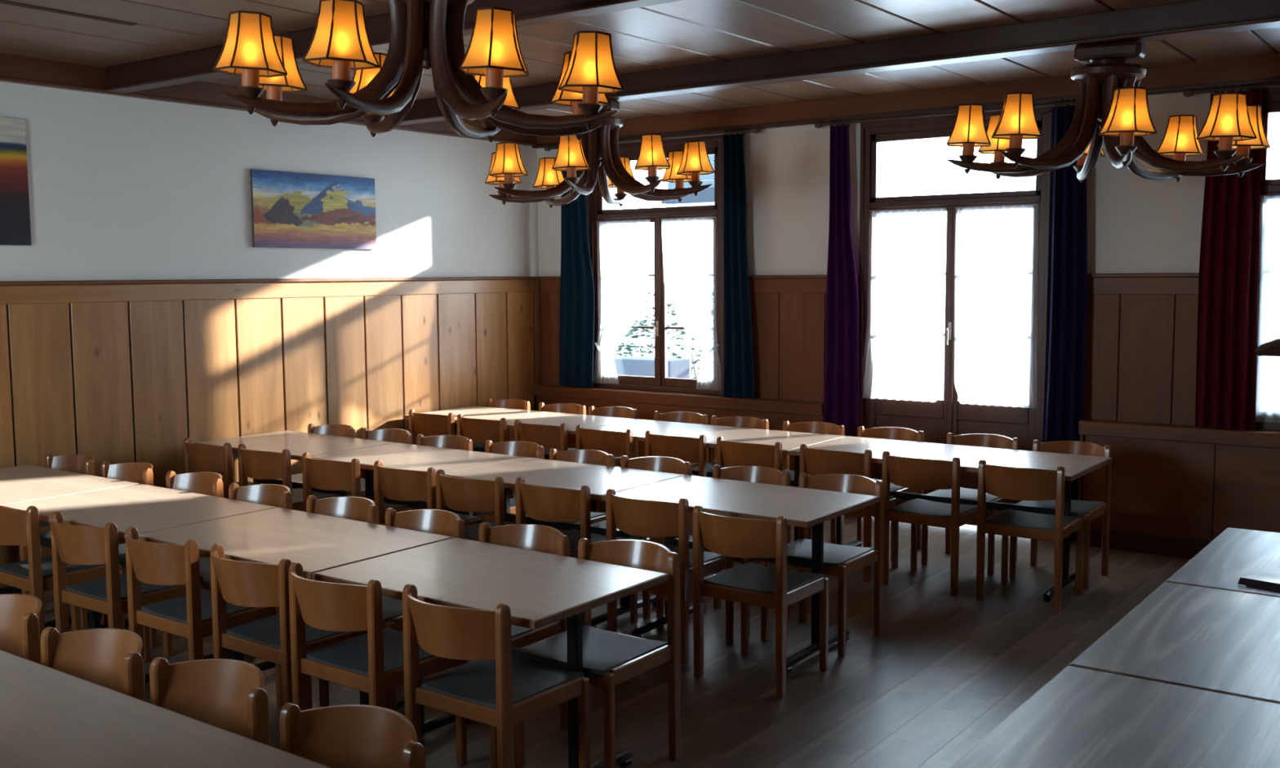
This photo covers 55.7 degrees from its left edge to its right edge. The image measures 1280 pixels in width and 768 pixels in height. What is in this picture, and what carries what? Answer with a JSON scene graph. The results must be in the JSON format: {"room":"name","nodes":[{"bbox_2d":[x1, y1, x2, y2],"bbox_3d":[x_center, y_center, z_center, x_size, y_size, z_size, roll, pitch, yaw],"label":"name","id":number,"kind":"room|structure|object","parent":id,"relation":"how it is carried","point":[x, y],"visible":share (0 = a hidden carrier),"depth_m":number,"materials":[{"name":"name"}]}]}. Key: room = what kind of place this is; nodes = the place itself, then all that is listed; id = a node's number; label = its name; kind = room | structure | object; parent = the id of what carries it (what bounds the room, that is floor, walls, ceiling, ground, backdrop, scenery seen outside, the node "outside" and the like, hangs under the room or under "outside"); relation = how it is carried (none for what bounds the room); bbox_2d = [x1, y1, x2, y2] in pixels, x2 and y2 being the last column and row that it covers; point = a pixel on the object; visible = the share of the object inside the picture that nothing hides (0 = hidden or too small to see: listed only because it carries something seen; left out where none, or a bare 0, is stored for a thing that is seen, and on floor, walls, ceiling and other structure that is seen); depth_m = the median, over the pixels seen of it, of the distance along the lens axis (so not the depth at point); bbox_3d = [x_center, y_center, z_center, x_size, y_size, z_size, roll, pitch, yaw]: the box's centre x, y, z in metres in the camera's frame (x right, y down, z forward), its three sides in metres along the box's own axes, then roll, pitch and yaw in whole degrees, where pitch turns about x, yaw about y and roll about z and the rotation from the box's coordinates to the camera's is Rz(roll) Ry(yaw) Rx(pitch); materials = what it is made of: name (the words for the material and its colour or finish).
{"room":"eatery","nodes":[
{"label":"eatery","id":0,"kind":"room"},
{"bbox_2d":[0,81,542,564],"bbox_3d":[-3.696,-0.445,7.745,0.300,3.330,9.656,3,6,36],"label":"wall","id":1,"kind":"structure","parent":0,"point":[141,316],"depth_m":8.58,"materials":[{"name":"white paint"}]},
{"bbox_2d":[0,116,31,245],"bbox_3d":[-4.115,-1.183,6.916,0.025,0.762,1.243,3,6,36],"label":"painting","id":2,"kind":"object","parent":1,"relation":"attached to","point":[15,215],"visible":1,"depth_m":7.34,"materials":[{"name":"multicoloured fabric"}]},
{"bbox_2d":[0,53,537,146],"bbox_3d":[-3.690,-1.917,7.413,0.058,0.177,9.356,3,6,36],"label":"crown molding","id":3,"kind":"structure","parent":1,"relation":"attached to","point":[14,68],"depth_m":8.08,"materials":[{"name":"brown wood"}]},
{"bbox_2d":[249,168,376,249],"bbox_3d":[-2.452,-1.309,9.189,0.025,0.558,1.148,3,6,36],"label":"painting","id":4,"kind":"object","parent":1,"relation":"attached to","point":[290,210],"visible":1,"depth_m":9.14,"materials":[{"name":"multicoloured fabric"}]},
{"bbox_2d":[8,488,1191,767],"bbox_3d":[0.773,1.596,4.473,11.660,0.200,9.956,3,6,36],"label":"floor","id":5,"kind":"structure","parent":0,"point":[944,670],"depth_m":5.75,"materials":[{"name":"brown wood"}]},
{"bbox_2d":[0,593,41,664],"bbox_3d":[-2.239,1.150,3.960,0.480,0.820,0.563,3,6,35],"label":"chair","id":6,"kind":"object","parent":5,"relation":"on","point":[20,614],"visible":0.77,"depth_m":4.14,"materials":[{"name":"brown wood"}]},
{"bbox_2d":[19,453,94,595],"bbox_3d":[-3.545,0.859,7.258,0.480,0.820,0.563,3,6,36],"label":"chair","id":7,"kind":"object","parent":5,"relation":"on","point":[83,464],"visible":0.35,"depth_m":7.45,"materials":[{"name":"brown wood"}]},
{"bbox_2d":[0,506,125,639],"bbox_3d":[-2.968,0.966,6.042,0.480,0.820,0.563,4,7,37],"label":"chair","id":8,"kind":"object","parent":5,"relation":"on","point":[34,575],"visible":0.62,"depth_m":5.80,"materials":[{"name":"brown wood"}]},
{"bbox_2d":[0,464,139,628],"bbox_3d":[-3.488,0.930,6.804,1.211,0.760,0.777,3,6,36],"label":"dining table","id":9,"kind":"object","parent":5,"relation":"on","point":[28,482],"visible":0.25,"depth_m":6.71,"materials":[{"name":"beige laminate"}]},
{"bbox_2d":[40,626,145,701],"bbox_3d":[-1.730,1.185,3.541,0.480,0.820,0.563,3,6,35],"label":"chair","id":10,"kind":"object","parent":5,"relation":"on","point":[112,659],"visible":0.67,"depth_m":3.74,"materials":[{"name":"brown wood"}]},
{"bbox_2d":[40,461,153,627],"bbox_3d":[-3.055,0.886,6.917,0.480,0.820,0.563,4,6,37],"label":"chair","id":11,"kind":"object","parent":5,"relation":"on","point":[141,473],"visible":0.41,"depth_m":7.11,"materials":[{"name":"brown wood"}]},
{"bbox_2d":[48,511,204,662],"bbox_3d":[-2.428,0.998,5.642,0.480,0.820,0.563,3,6,35],"label":"chair","id":12,"kind":"object","parent":5,"relation":"on","point":[76,544],"visible":0.77,"depth_m":5.43,"materials":[{"name":"brown wood"}]},
{"bbox_2d":[0,484,278,688],"bbox_3d":[-2.508,0.988,6.090,1.213,0.760,0.777,3,6,36],"label":"dining table","id":13,"kind":"object","parent":5,"relation":"on","point":[146,508],"visible":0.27,"depth_m":6.03,"materials":[{"name":"beige laminate"}]},
{"bbox_2d":[102,471,223,648],"bbox_3d":[-2.529,0.917,6.546,0.480,0.820,0.563,4,7,37],"label":"chair","id":14,"kind":"object","parent":5,"relation":"on","point":[208,483],"visible":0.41,"depth_m":6.74,"materials":[{"name":"brown wood"}]},
{"bbox_2d":[0,649,331,767],"bbox_3d":[-1.480,1.269,2.937,1.790,0.760,0.779,3,6,36],"label":"dining table","id":15,"kind":"object","parent":5,"relation":"on","point":[50,717],"visible":1,"depth_m":3.04,"materials":[{"name":"beige laminate"}]},
{"bbox_2d":[124,526,282,706],"bbox_3d":[-1.932,1.028,5.281,0.480,0.820,0.563,3,6,36],"label":"chair","id":16,"kind":"object","parent":5,"relation":"on","point":[189,616],"visible":0.75,"depth_m":5.07,"materials":[{"name":"brown wood"}]},
{"bbox_2d":[149,657,270,745],"bbox_3d":[-1.273,1.210,3.232,0.480,0.820,0.563,3,6,36],"label":"chair","id":17,"kind":"object","parent":5,"relation":"on","point":[225,694],"visible":0.86,"depth_m":3.43,"materials":[{"name":"brown wood"}]},
{"bbox_2d":[183,437,259,498],"bbox_3d":[-2.773,0.768,8.190,0.480,0.820,0.563,3,6,37],"label":"chair","id":18,"kind":"object","parent":5,"relation":"on","point":[197,457],"visible":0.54,"depth_m":7.92,"materials":[{"name":"brown wood"}]},
{"bbox_2d":[162,483,293,657],"bbox_3d":[-2.040,0.951,6.135,0.480,0.820,0.563,4,7,37],"label":"chair","id":19,"kind":"object","parent":5,"relation":"on","point":[270,495],"visible":0.28,"depth_m":6.30,"materials":[{"name":"brown wood"}]},
{"bbox_2d":[209,543,368,709],"bbox_3d":[-1.442,1.056,4.934,0.480,0.820,0.563,4,7,37],"label":"chair","id":20,"kind":"object","parent":5,"relation":"on","point":[237,583],"visible":0.68,"depth_m":4.74,"materials":[{"name":"brown wood"}]},
{"bbox_2d":[237,443,342,511],"bbox_3d":[-2.305,0.794,7.879,0.480,0.820,0.563,3,6,36],"label":"chair","id":21,"kind":"object","parent":5,"relation":"on","point":[252,464],"visible":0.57,"depth_m":7.62,"materials":[{"name":"brown wood"}]},
{"bbox_2d":[195,430,396,496],"bbox_3d":[-2.365,0.780,8.366,1.183,0.760,0.775,3,6,36],"label":"dining table","id":22,"kind":"object","parent":5,"relation":"on","point":[298,443],"visible":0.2,"depth_m":8.33,"materials":[{"name":"brown wood"}]},
{"bbox_2d":[138,507,453,709],"bbox_3d":[-1.527,1.047,5.376,1.211,0.760,0.777,3,6,36],"label":"dining table","id":23,"kind":"object","parent":5,"relation":"on","point":[317,542],"visible":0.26,"depth_m":5.30,"materials":[{"name":"beige laminate"}]},
{"bbox_2d":[240,495,378,663],"bbox_3d":[-1.525,0.982,5.760,0.480,0.820,0.563,3,6,36],"label":"chair","id":24,"kind":"object","parent":5,"relation":"on","point":[352,508],"visible":0.2,"depth_m":5.96,"materials":[{"name":"brown wood"}]},
{"bbox_2d":[291,423,355,488],"bbox_3d":[-2.320,0.721,8.676,0.480,0.820,0.563,3,6,36],"label":"chair","id":25,"kind":"object","parent":5,"relation":"on","point":[340,430],"visible":0.23,"depth_m":8.87,"materials":[{"name":"brown wood"}]},
{"bbox_2d":[279,702,425,767],"bbox_3d":[-0.791,1.241,2.854,0.480,0.820,0.563,3,6,36],"label":"chair","id":26,"kind":"object","parent":5,"relation":"on","point":[348,735],"visible":0.97,"depth_m":3.06,"materials":[{"name":"brown wood"}]},
{"bbox_2d":[302,452,411,519],"bbox_3d":[-1.777,0.827,7.473,0.480,0.820,0.563,3,6,35],"label":"chair","id":27,"kind":"object","parent":5,"relation":"on","point":[321,474],"visible":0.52,"depth_m":7.21,"materials":[{"name":"brown wood"}]},
{"bbox_2d":[288,561,466,766],"bbox_3d":[-1.031,1.083,4.608,0.480,0.820,0.563,4,7,37],"label":"chair","id":28,"kind":"object","parent":5,"relation":"on","point":[372,663],"visible":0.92,"depth_m":4.45,"materials":[{"name":"brown wood"}]},
{"bbox_2d":[343,427,412,497],"bbox_3d":[-1.861,0.744,8.393,0.480,0.820,0.563,4,7,37],"label":"chair","id":29,"kind":"object","parent":5,"relation":"on","point":[392,435],"visible":0.28,"depth_m":8.59,"materials":[{"name":"brown wood"}]},
{"bbox_2d":[319,507,467,711],"bbox_3d":[-1.068,1.009,5.421,0.480,0.820,0.563,3,6,36],"label":"chair","id":30,"kind":"object","parent":5,"relation":"on","point":[442,522],"visible":0.38,"depth_m":5.54,"materials":[{"name":"brown wood"}]},
{"bbox_2d":[311,442,528,515],"bbox_3d":[-1.405,0.837,7.666,1.190,0.760,0.775,3,6,36],"label":"dining table","id":31,"kind":"object","parent":5,"relation":"on","point":[393,455],"visible":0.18,"depth_m":7.63,"materials":[{"name":"brown wood"}]},
{"bbox_2d":[383,434,472,510],"bbox_3d":[-1.396,0.773,8.034,0.480,0.820,0.563,3,6,35],"label":"chair","id":32,"kind":"object","parent":5,"relation":"on","point":[451,442],"visible":0.26,"depth_m":8.23,"materials":[{"name":"brown wood"}]},
{"bbox_2d":[373,460,487,526],"bbox_3d":[-1.260,0.856,7.116,0.480,0.820,0.563,3,6,36],"label":"chair","id":33,"kind":"object","parent":5,"relation":"on","point":[395,484],"visible":0.52,"depth_m":6.86,"materials":[{"name":"brown wood"}]},
{"bbox_2d":[408,408,484,452],"bbox_3d":[-1.570,0.612,9.818,0.480,0.820,0.563,3,6,36],"label":"chair","id":34,"kind":"object","parent":5,"relation":"on","point":[426,424],"visible":0.43,"depth_m":9.55,"materials":[{"name":"brown wood"}]},
{"bbox_2d":[435,469,515,541],"bbox_3d":[-0.841,0.884,6.782,0.480,0.820,0.563,3,6,36],"label":"chair","id":35,"kind":"object","parent":5,"relation":"on","point":[458,494],"visible":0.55,"depth_m":6.52,"materials":[{"name":"brown wood"}]},
{"bbox_2d":[457,413,506,443],"bbox_3d":[-1.125,0.642,9.451,0.480,0.820,0.563,3,6,35],"label":"chair","id":36,"kind":"object","parent":5,"relation":"on","point":[478,430],"visible":0.41,"depth_m":9.18,"materials":[{"name":"brown wood"}]},
{"bbox_2d":[311,537,668,767],"bbox_3d":[-0.574,1.104,4.681,1.135,0.760,0.777,3,6,36],"label":"dining table","id":37,"kind":"object","parent":5,"relation":"on","point":[540,589],"visible":0.71,"depth_m":4.55,"materials":[{"name":"beige laminate"}]},
{"bbox_2d":[422,522,569,735],"bbox_3d":[-0.584,1.038,5.074,0.480,0.820,0.563,3,6,36],"label":"chair","id":38,"kind":"object","parent":5,"relation":"on","point":[533,537],"visible":0.26,"depth_m":5.21,"materials":[{"name":"brown wood"}]},
{"bbox_2d":[402,583,590,767],"bbox_3d":[-0.536,1.110,4.276,0.480,0.820,0.563,3,6,37],"label":"chair","id":39,"kind":"object","parent":5,"relation":"on","point":[499,690],"visible":1,"depth_m":4.15,"materials":[{"name":"brown wood"}]},
{"bbox_2d":[472,398,530,447],"bbox_3d":[-1.228,0.557,10.397,0.480,0.820,0.563,4,7,37],"label":"chair","id":40,"kind":"object","parent":5,"relation":"on","point":[518,404],"visible":0.26,"depth_m":10.59,"materials":[{"name":"brown wood"}]},
{"bbox_2d":[462,440,544,521],"bbox_3d":[-0.897,0.799,7.714,0.480,0.820,0.563,3,6,37],"label":"chair","id":41,"kind":"object","parent":5,"relation":"on","point":[517,448],"visible":0.28,"depth_m":7.89,"materials":[{"name":"brown wood"}]},
{"bbox_2d":[403,405,639,512],"bbox_3d":[-0.960,0.645,9.750,1.802,0.760,0.840,3,6,36],"label":"dining table","id":42,"kind":"object","parent":5,"relation":"on","point":[534,417],"visible":0.36,"depth_m":9.69,"materials":[{"name":"brown wood"}]},
{"bbox_2d":[509,402,586,498],"bbox_3d":[-0.736,0.588,10.024,0.480,0.820,0.563,3,6,36],"label":"chair","id":43,"kind":"object","parent":5,"relation":"on","point":[569,408],"visible":0.24,"depth_m":10.21,"materials":[{"name":"brown wood"}]},
{"bbox_2d":[514,419,602,512],"bbox_3d":[-0.643,0.672,9.089,0.480,0.820,0.563,3,6,36],"label":"chair","id":44,"kind":"object","parent":5,"relation":"on","point":[550,437],"visible":0.37,"depth_m":8.82,"materials":[{"name":"brown wood"}]},
{"bbox_2d":[507,448,614,532],"bbox_3d":[-0.444,0.833,7.309,0.480,0.820,0.563,3,6,35],"label":"chair","id":45,"kind":"object","parent":5,"relation":"on","point":[583,456],"visible":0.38,"depth_m":7.49,"materials":[{"name":"brown wood"}]},
{"bbox_2d":[444,457,684,627],"bbox_3d":[-0.443,0.895,6.965,1.189,0.760,0.775,3,6,36],"label":"dining table","id":46,"kind":"object","parent":5,"relation":"on","point":[535,471],"visible":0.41,"depth_m":6.89,"materials":[{"name":"beige laminate"}]},
{"bbox_2d":[515,477,637,623],"bbox_3d":[-0.369,0.906,6.503,0.480,0.820,0.563,3,6,36],"label":"chair","id":47,"kind":"object","parent":5,"relation":"on","point":[545,504],"visible":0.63,"depth_m":6.25,"materials":[{"name":"brown wood"}]},
{"bbox_2d":[513,537,680,767],"bbox_3d":[-0.136,1.064,4.748,0.480,0.820,0.563,3,6,36],"label":"chair","id":48,"kind":"object","parent":5,"relation":"on","point":[610,659],"visible":0.72,"depth_m":4.71,"materials":[{"name":"brown wood"}]},
{"bbox_2d":[575,424,633,467],"bbox_3d":[-0.165,0.700,8.744,0.480,0.820,0.563,3,6,35],"label":"chair","id":49,"kind":"object","parent":5,"relation":"on","point":[616,443],"visible":0.42,"depth_m":8.48,"materials":[{"name":"brown wood"}]},
{"bbox_2d":[588,405,639,512],"bbox_3d":[-0.305,0.612,9.731,0.480,0.820,0.563,3,6,36],"label":"chair","id":50,"kind":"object","parent":5,"relation":"on","point":[609,411],"visible":0.24,"depth_m":9.89,"materials":[{"name":"brown wood"}]},
{"bbox_2d":[591,455,692,619],"bbox_3d":[0.006,0.858,7.002,0.480,0.820,0.563,3,6,35],"label":"chair","id":51,"kind":"object","parent":5,"relation":"on","point":[656,464],"visible":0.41,"depth_m":7.11,"materials":[{"name":"brown wood"}]},
{"bbox_2d":[605,488,733,666],"bbox_3d":[0.125,0.936,6.133,0.480,0.820,0.563,3,6,36],"label":"chair","id":52,"kind":"object","parent":5,"relation":"on","point":[635,517],"visible":0.61,"depth_m":5.90,"materials":[{"name":"brown wood"}]},
{"bbox_2d":[644,430,712,477],"bbox_3d":[0.332,0.727,8.414,0.480,0.820,0.563,3,6,36],"label":"chair","id":53,"kind":"object","parent":5,"relation":"on","point":[686,449],"visible":0.41,"depth_m":8.15,"materials":[{"name":"brown wood"}]},
{"bbox_2d":[653,411,708,467],"bbox_3d":[0.230,0.645,9.325,0.480,0.820,0.563,3,6,35],"label":"chair","id":54,"kind":"object","parent":5,"relation":"on","point":[682,416],"visible":0.27,"depth_m":9.52,"materials":[{"name":"brown wood"}]},
{"bbox_2d":[573,419,846,541],"bbox_3d":[0.486,0.731,8.697,1.773,0.760,0.840,3,6,36],"label":"dining table","id":55,"kind":"object","parent":5,"relation":"on","point":[789,441],"visible":0.28,"depth_m":8.60,"materials":[{"name":"brown wood"}]},
{"bbox_2d":[691,415,768,471],"bbox_3d":[0.661,0.671,9.006,0.480,0.820,0.563,3,6,35],"label":"chair","id":56,"kind":"object","parent":5,"relation":"on","point":[749,422],"visible":0.3,"depth_m":9.20,"materials":[{"name":"brown wood"}]},
{"bbox_2d":[688,464,790,637],"bbox_3d":[0.527,0.888,6.632,0.480,0.820,0.563,3,6,36],"label":"chair","id":57,"kind":"object","parent":5,"relation":"on","point":[759,474],"visible":0.23,"depth_m":6.82,"materials":[{"name":"brown wood"}]},
{"bbox_2d":[603,475,879,673],"bbox_3d":[0.519,0.952,6.264,1.189,0.760,0.775,3,6,36],"label":"dining table","id":58,"kind":"object","parent":5,"relation":"on","point":[801,507],"visible":0.65,"depth_m":6.10,"materials":[{"name":"beige laminate"}]},
{"bbox_2d":[693,505,828,697],"bbox_3d":[0.543,0.975,5.683,0.480,0.820,0.563,3,6,36],"label":"chair","id":59,"kind":"object","parent":5,"relation":"on","point":[778,588],"visible":1,"depth_m":5.57,"materials":[{"name":"brown wood"}]},
{"bbox_2d":[716,436,811,568],"bbox_3d":[0.803,0.757,8.046,0.480,0.820,0.563,4,7,37],"label":"chair","id":60,"kind":"object","parent":5,"relation":"on","point":[729,454],"visible":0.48,"depth_m":7.78,"materials":[{"name":"brown wood"}]},
{"bbox_2d":[782,421,844,539],"bbox_3d":[1.160,0.701,8.635,0.480,0.820,0.563,3,6,36],"label":"chair","id":61,"kind":"object","parent":5,"relation":"on","point":[821,428],"visible":0.27,"depth_m":8.83,"materials":[{"name":"brown wood"}]},
{"bbox_2d":[760,472,884,656],"bbox_3d":[0.977,0.912,6.338,0.480,0.820,0.563,3,6,36],"label":"chair","id":62,"kind":"object","parent":5,"relation":"on","point":[848,559],"visible":0.65,"depth_m":6.30,"materials":[{"name":"brown wood"}]},
{"bbox_2d":[799,444,898,582],"bbox_3d":[1.305,0.787,7.685,0.480,0.820,0.563,3,6,36],"label":"chair","id":63,"kind":"object","parent":5,"relation":"on","point":[812,462],"visible":0.51,"depth_m":7.45,"materials":[{"name":"brown wood"}]},
{"bbox_2d":[857,426,924,560],"bbox_3d":[1.647,0.729,8.303,0.480,0.820,0.563,3,6,36],"label":"chair","id":64,"kind":"object","parent":5,"relation":"on","point":[882,433],"visible":0.35,"depth_m":8.46,"materials":[{"name":"brown wood"}]},
{"bbox_2d":[881,450,977,596],"bbox_3d":[1.761,0.814,7.357,0.480,0.820,0.563,4,7,37],"label":"chair","id":65,"kind":"object","parent":5,"relation":"on","point":[919,473],"visible":0.91,"depth_m":7.18,"materials":[{"name":"brown wood"}]},
{"bbox_2d":[787,435,1112,602],"bbox_3d":[1.926,0.817,7.648,1.792,0.760,0.840,3,6,36],"label":"dining table","id":66,"kind":"object","parent":5,"relation":"on","point":[1076,466],"visible":0.55,"depth_m":7.51,"materials":[{"name":"grey laminate"}]},
{"bbox_2d":[920,432,1019,575],"bbox_3d":[2.177,0.760,7.922,0.480,0.820,0.563,3,6,36],"label":"chair","id":67,"kind":"object","parent":5,"relation":"on","point":[983,440],"visible":0.47,"depth_m":7.93,"materials":[{"name":"brown wood"}]},
{"bbox_2d":[976,459,1084,613],"bbox_3d":[2.239,0.843,6.997,0.480,0.820,0.563,3,6,35],"label":"chair","id":68,"kind":"object","parent":5,"relation":"on","point":[1016,483],"visible":1,"depth_m":6.87,"materials":[{"name":"brown wood"}]},
{"bbox_2d":[1008,440,1111,590],"bbox_3d":[2.637,0.789,7.559,0.480,0.820,0.563,3,6,36],"label":"chair","id":69,"kind":"object","parent":5,"relation":"on","point":[1091,510],"visible":0.53,"depth_m":7.53,"materials":[{"name":"brown wood"}]},
{"bbox_2d":[948,665,1279,767],"bbox_3d":[1.223,1.257,2.861,0.790,0.760,1.155,3,6,36],"label":"dining table","id":70,"kind":"object","parent":5,"relation":"on","point":[1082,717],"visible":1,"depth_m":3.02,"materials":[{"name":"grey wood"}]},
{"bbox_2d":[1068,582,1279,703],"bbox_3d":[1.909,1.168,3.796,0.790,0.760,1.155,3,6,36],"label":"dining table","id":71,"kind":"object","parent":5,"relation":"on","point":[1214,640],"visible":0.73,"depth_m":3.71,"materials":[{"name":"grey wood"}]},
{"bbox_2d":[1164,527,1279,597],"bbox_3d":[2.595,1.078,4.730,0.790,0.760,1.155,3,6,36],"label":"dining table","id":72,"kind":"object","parent":5,"relation":"on","point":[1235,553],"visible":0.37,"depth_m":4.74,"materials":[{"name":"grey laminate"}]},
{"bbox_2d":[1237,572,1279,591],"bbox_3d":[2.362,0.717,4.380,0.243,0.021,0.300,-5,7,-44],"label":"book","id":73,"kind":"object","parent":72,"relation":"on","point":[1261,580],"visible":1,"depth_m":4.39,"materials":[{"name":"grey paper"}]},
{"bbox_2d":[0,0,1279,125],"bbox_3d":[0.701,-1.731,4.269,11.686,0.297,9.856,3,6,36],"label":"ceiling","id":74,"kind":"structure","parent":0,"point":[671,57],"depth_m":6.78,"materials":[{"name":"brown wood"}]},
{"bbox_2d":[213,0,623,142],"bbox_3d":[-0.851,-1.383,4.838,1.529,0.780,1.523,4,7,37],"label":"chandelier","id":75,"kind":"object","parent":74,"relation":"hanging from","point":[426,34],"visible":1,"depth_m":4.62,"materials":[{"name":"brown wood"}]},
{"bbox_2d":[484,98,715,208],"bbox_3d":[-0.299,-1.602,8.386,1.529,0.695,1.526,-1,5,-9],"label":"chandelier","id":76,"kind":"object","parent":74,"relation":"hanging from","point":[596,154],"visible":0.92,"depth_m":8.23,"materials":[{"name":"brown wood"}]},
{"bbox_2d":[946,40,1270,182],"bbox_3d":[2.441,-1.432,6.391,1.529,0.712,1.526,-1,5,-10],"label":"chandelier","id":77,"kind":"object","parent":74,"relation":"hanging from","point":[1111,110],"visible":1,"depth_m":6.24,"materials":[{"name":"brown wood"}]},
{"bbox_2d":[533,89,1279,540],"bbox_3d":[3.570,-0.529,8.139,11.060,3.330,0.436,3,6,36],"label":"wall","id":78,"kind":"structure","parent":0,"point":[1172,476],"depth_m":8.27,"materials":[{"name":"white paint"}]},
{"bbox_2d":[544,126,760,151],"bbox_3d":[0.066,-2.089,10.385,2.260,0.056,0.117,3,6,36],"label":"curtain rod","id":79,"kind":"object","parent":78,"relation":"attached to","point":[756,130],"visible":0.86,"depth_m":10.06,"materials":[{"name":"brown"}]},
{"bbox_2d":[559,171,594,387],"bbox_3d":[-0.579,-1.062,10.910,0.430,2.187,0.067,3,6,36],"label":"curtain","id":80,"kind":"object","parent":79,"relation":"hanging from","point":[576,286],"visible":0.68,"depth_m":10.93,"materials":[{"name":"blue fabric"}]},
{"bbox_2d":[723,128,754,399],"bbox_3d":[0.807,-0.979,9.900,0.335,2.187,0.067,3,6,36],"label":"curtain","id":81,"kind":"object","parent":79,"relation":"hanging from","point":[738,355],"visible":1,"depth_m":9.91,"materials":[{"name":"blue fabric"}]},
{"bbox_2d":[589,134,723,395],"bbox_3d":[0.160,-1.025,10.542,1.420,2.182,0.189,3,6,36],"label":"window","id":82,"kind":"structure","parent":78,"relation":"in","point":[598,211],"depth_m":10.51,"materials":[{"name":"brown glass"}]},
{"bbox_2d":[593,218,650,384],"bbox_3d":[-0.182,-0.719,10.740,0.665,1.455,0.054,3,6,36],"label":"sheer curtain","id":83,"kind":"object","parent":82,"relation":"hanging from","point":[623,246],"visible":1,"depth_m":10.74,"materials":[{"name":"white fabric"}]},
{"bbox_2d":[660,216,720,391],"bbox_3d":[0.432,-0.683,10.298,0.620,1.455,0.051,4,7,37],"label":"sheer curtain","id":84,"kind":"object","parent":82,"relation":"hanging from","point":[688,243],"visible":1,"depth_m":10.27,"materials":[{"name":"white fabric"}]},
{"bbox_2d":[532,51,1279,148],"bbox_3d":[3.490,-2.002,7.910,11.060,0.195,0.070,3,6,36],"label":"crown molding","id":85,"kind":"structure","parent":78,"relation":"attached to","point":[1263,69],"depth_m":8.90,"materials":[{"name":"brown wood"}]},
{"bbox_2d":[814,100,1075,128],"bbox_3d":[2.270,-1.958,8.780,2.220,0.056,0.117,3,6,36],"label":"curtain rod","id":86,"kind":"object","parent":78,"relation":"attached to","point":[818,124],"visible":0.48,"depth_m":8.90,"materials":[{"name":"brown"}]},
{"bbox_2d":[822,118,859,436],"bbox_3d":[1.563,-0.507,9.391,0.370,3.045,0.067,3,6,36],"label":"curtain","id":87,"kind":"object","parent":86,"relation":"hanging from","point":[841,391],"visible":0.73,"depth_m":9.37,"materials":[{"name":"purple fabric"}]},
{"bbox_2d":[1042,98,1087,541],"bbox_3d":[2.944,-0.425,8.385,0.310,3.045,0.067,3,6,36],"label":"curtain","id":88,"kind":"object","parent":86,"relation":"hanging from","point":[1067,278],"visible":0.65,"depth_m":8.37,"materials":[{"name":"blue fabric"}]},
{"bbox_2d":[858,106,1053,525],"bbox_3d":[2.316,-0.462,9.012,1.455,3.054,0.189,3,6,36],"label":"door","id":89,"kind":"structure","parent":78,"relation":"in","point":[938,419],"depth_m":8.99,"materials":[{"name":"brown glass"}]},
{"bbox_2d":[862,207,946,402],"bbox_3d":[1.982,-0.596,9.176,0.690,1.445,0.027,3,6,36],"label":"sheer curtain","id":90,"kind":"object","parent":89,"relation":"hanging from","point":[904,357],"visible":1,"depth_m":9.16,"materials":[{"name":"white fabric"}]},
{"bbox_2d":[954,204,1038,408],"bbox_3d":[2.565,-0.561,8.751,0.625,1.445,0.027,3,6,36],"label":"sheer curtain","id":91,"kind":"object","parent":89,"relation":"hanging from","point":[996,285],"visible":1,"depth_m":8.75,"materials":[{"name":"white fabric"}]},
{"bbox_2d":[1075,526,1212,559],"bbox_3d":[5.486,1.196,6.660,6.060,0.135,0.025,3,6,36],"label":"baseboard","id":92,"kind":"structure","parent":78,"relation":"attached to","point":[1126,540],"depth_m":8.14,"materials":[{"name":"wood"}]},
{"bbox_2d":[1182,82,1279,97],"bbox_3d":[4.409,-1.830,7.221,2.180,0.056,0.117,3,6,36],"label":"curtain rod","id":93,"kind":"object","parent":78,"relation":"attached to","point":[1188,92],"visible":1,"depth_m":7.68,"materials":[{"name":"brown"}]},
{"bbox_2d":[1195,82,1262,430],"bbox_3d":[3.770,-0.803,7.742,0.365,2.187,0.067,3,6,36],"label":"curtain","id":94,"kind":"object","parent":93,"relation":"hanging from","point":[1226,371],"visible":0.81,"depth_m":7.76,"materials":[{"name":"red fabric"}]},
{"bbox_2d":[1247,86,1279,431],"bbox_3d":[4.464,-0.768,7.407,1.418,2.182,0.189,3,6,36],"label":"window","id":95,"kind":"structure","parent":78,"relation":"in","point":[1270,96],"depth_m":7.67,"materials":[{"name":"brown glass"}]},
{"bbox_2d":[1255,194,1279,422],"bbox_3d":[4.164,-0.466,7.587,0.585,1.445,0.027,3,6,36],"label":"sheer curtain","id":96,"kind":"object","parent":95,"relation":"hanging from","point":[1268,309],"visible":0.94,"depth_m":7.71,"materials":[{"name":"white fabric"}]},
{"label":"outside","id":97,"kind":"structure","parent":0,"visible":0},
{"bbox_2d":[614,323,943,399],"bbox_3d":[10.405,-0.027,22.785,50.000,0.180,31.094,3,6,36],"label":"terrace","id":98,"kind":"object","parent":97,"point":[941,397],"depth_m":33.41,"materials":[{"name":"grey"}]},
{"bbox_2d":[614,355,689,378],"bbox_3d":[0.051,0.252,13.549,0.970,1.080,0.400,3,6,36],"label":"planter","id":99,"kind":"object","parent":98,"relation":"on","point":[624,365],"visible":0.27,"depth_m":13.30,"materials":[{"name":"grey"}]},
{"bbox_2d":[614,284,702,379],"bbox_3d":[0.370,-0.435,16.111,4.692,1.986,1.218,3,6,36],"label":"hedge","id":100,"kind":"object","parent":98,"relation":"on","point":[646,322],"visible":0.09,"depth_m":16.14,"materials":[{"name":"green plant"}]},
{"bbox_2d":[661,138,928,377],"bbox_3d":[3.167,-3.999,24.043,4.250,7.600,5.000,3,6,36],"label":"house","id":101,"kind":"structure","parent":98,"relation":"on","point":[904,164],"depth_m":23.50,"materials":[{"name":"white paint"}]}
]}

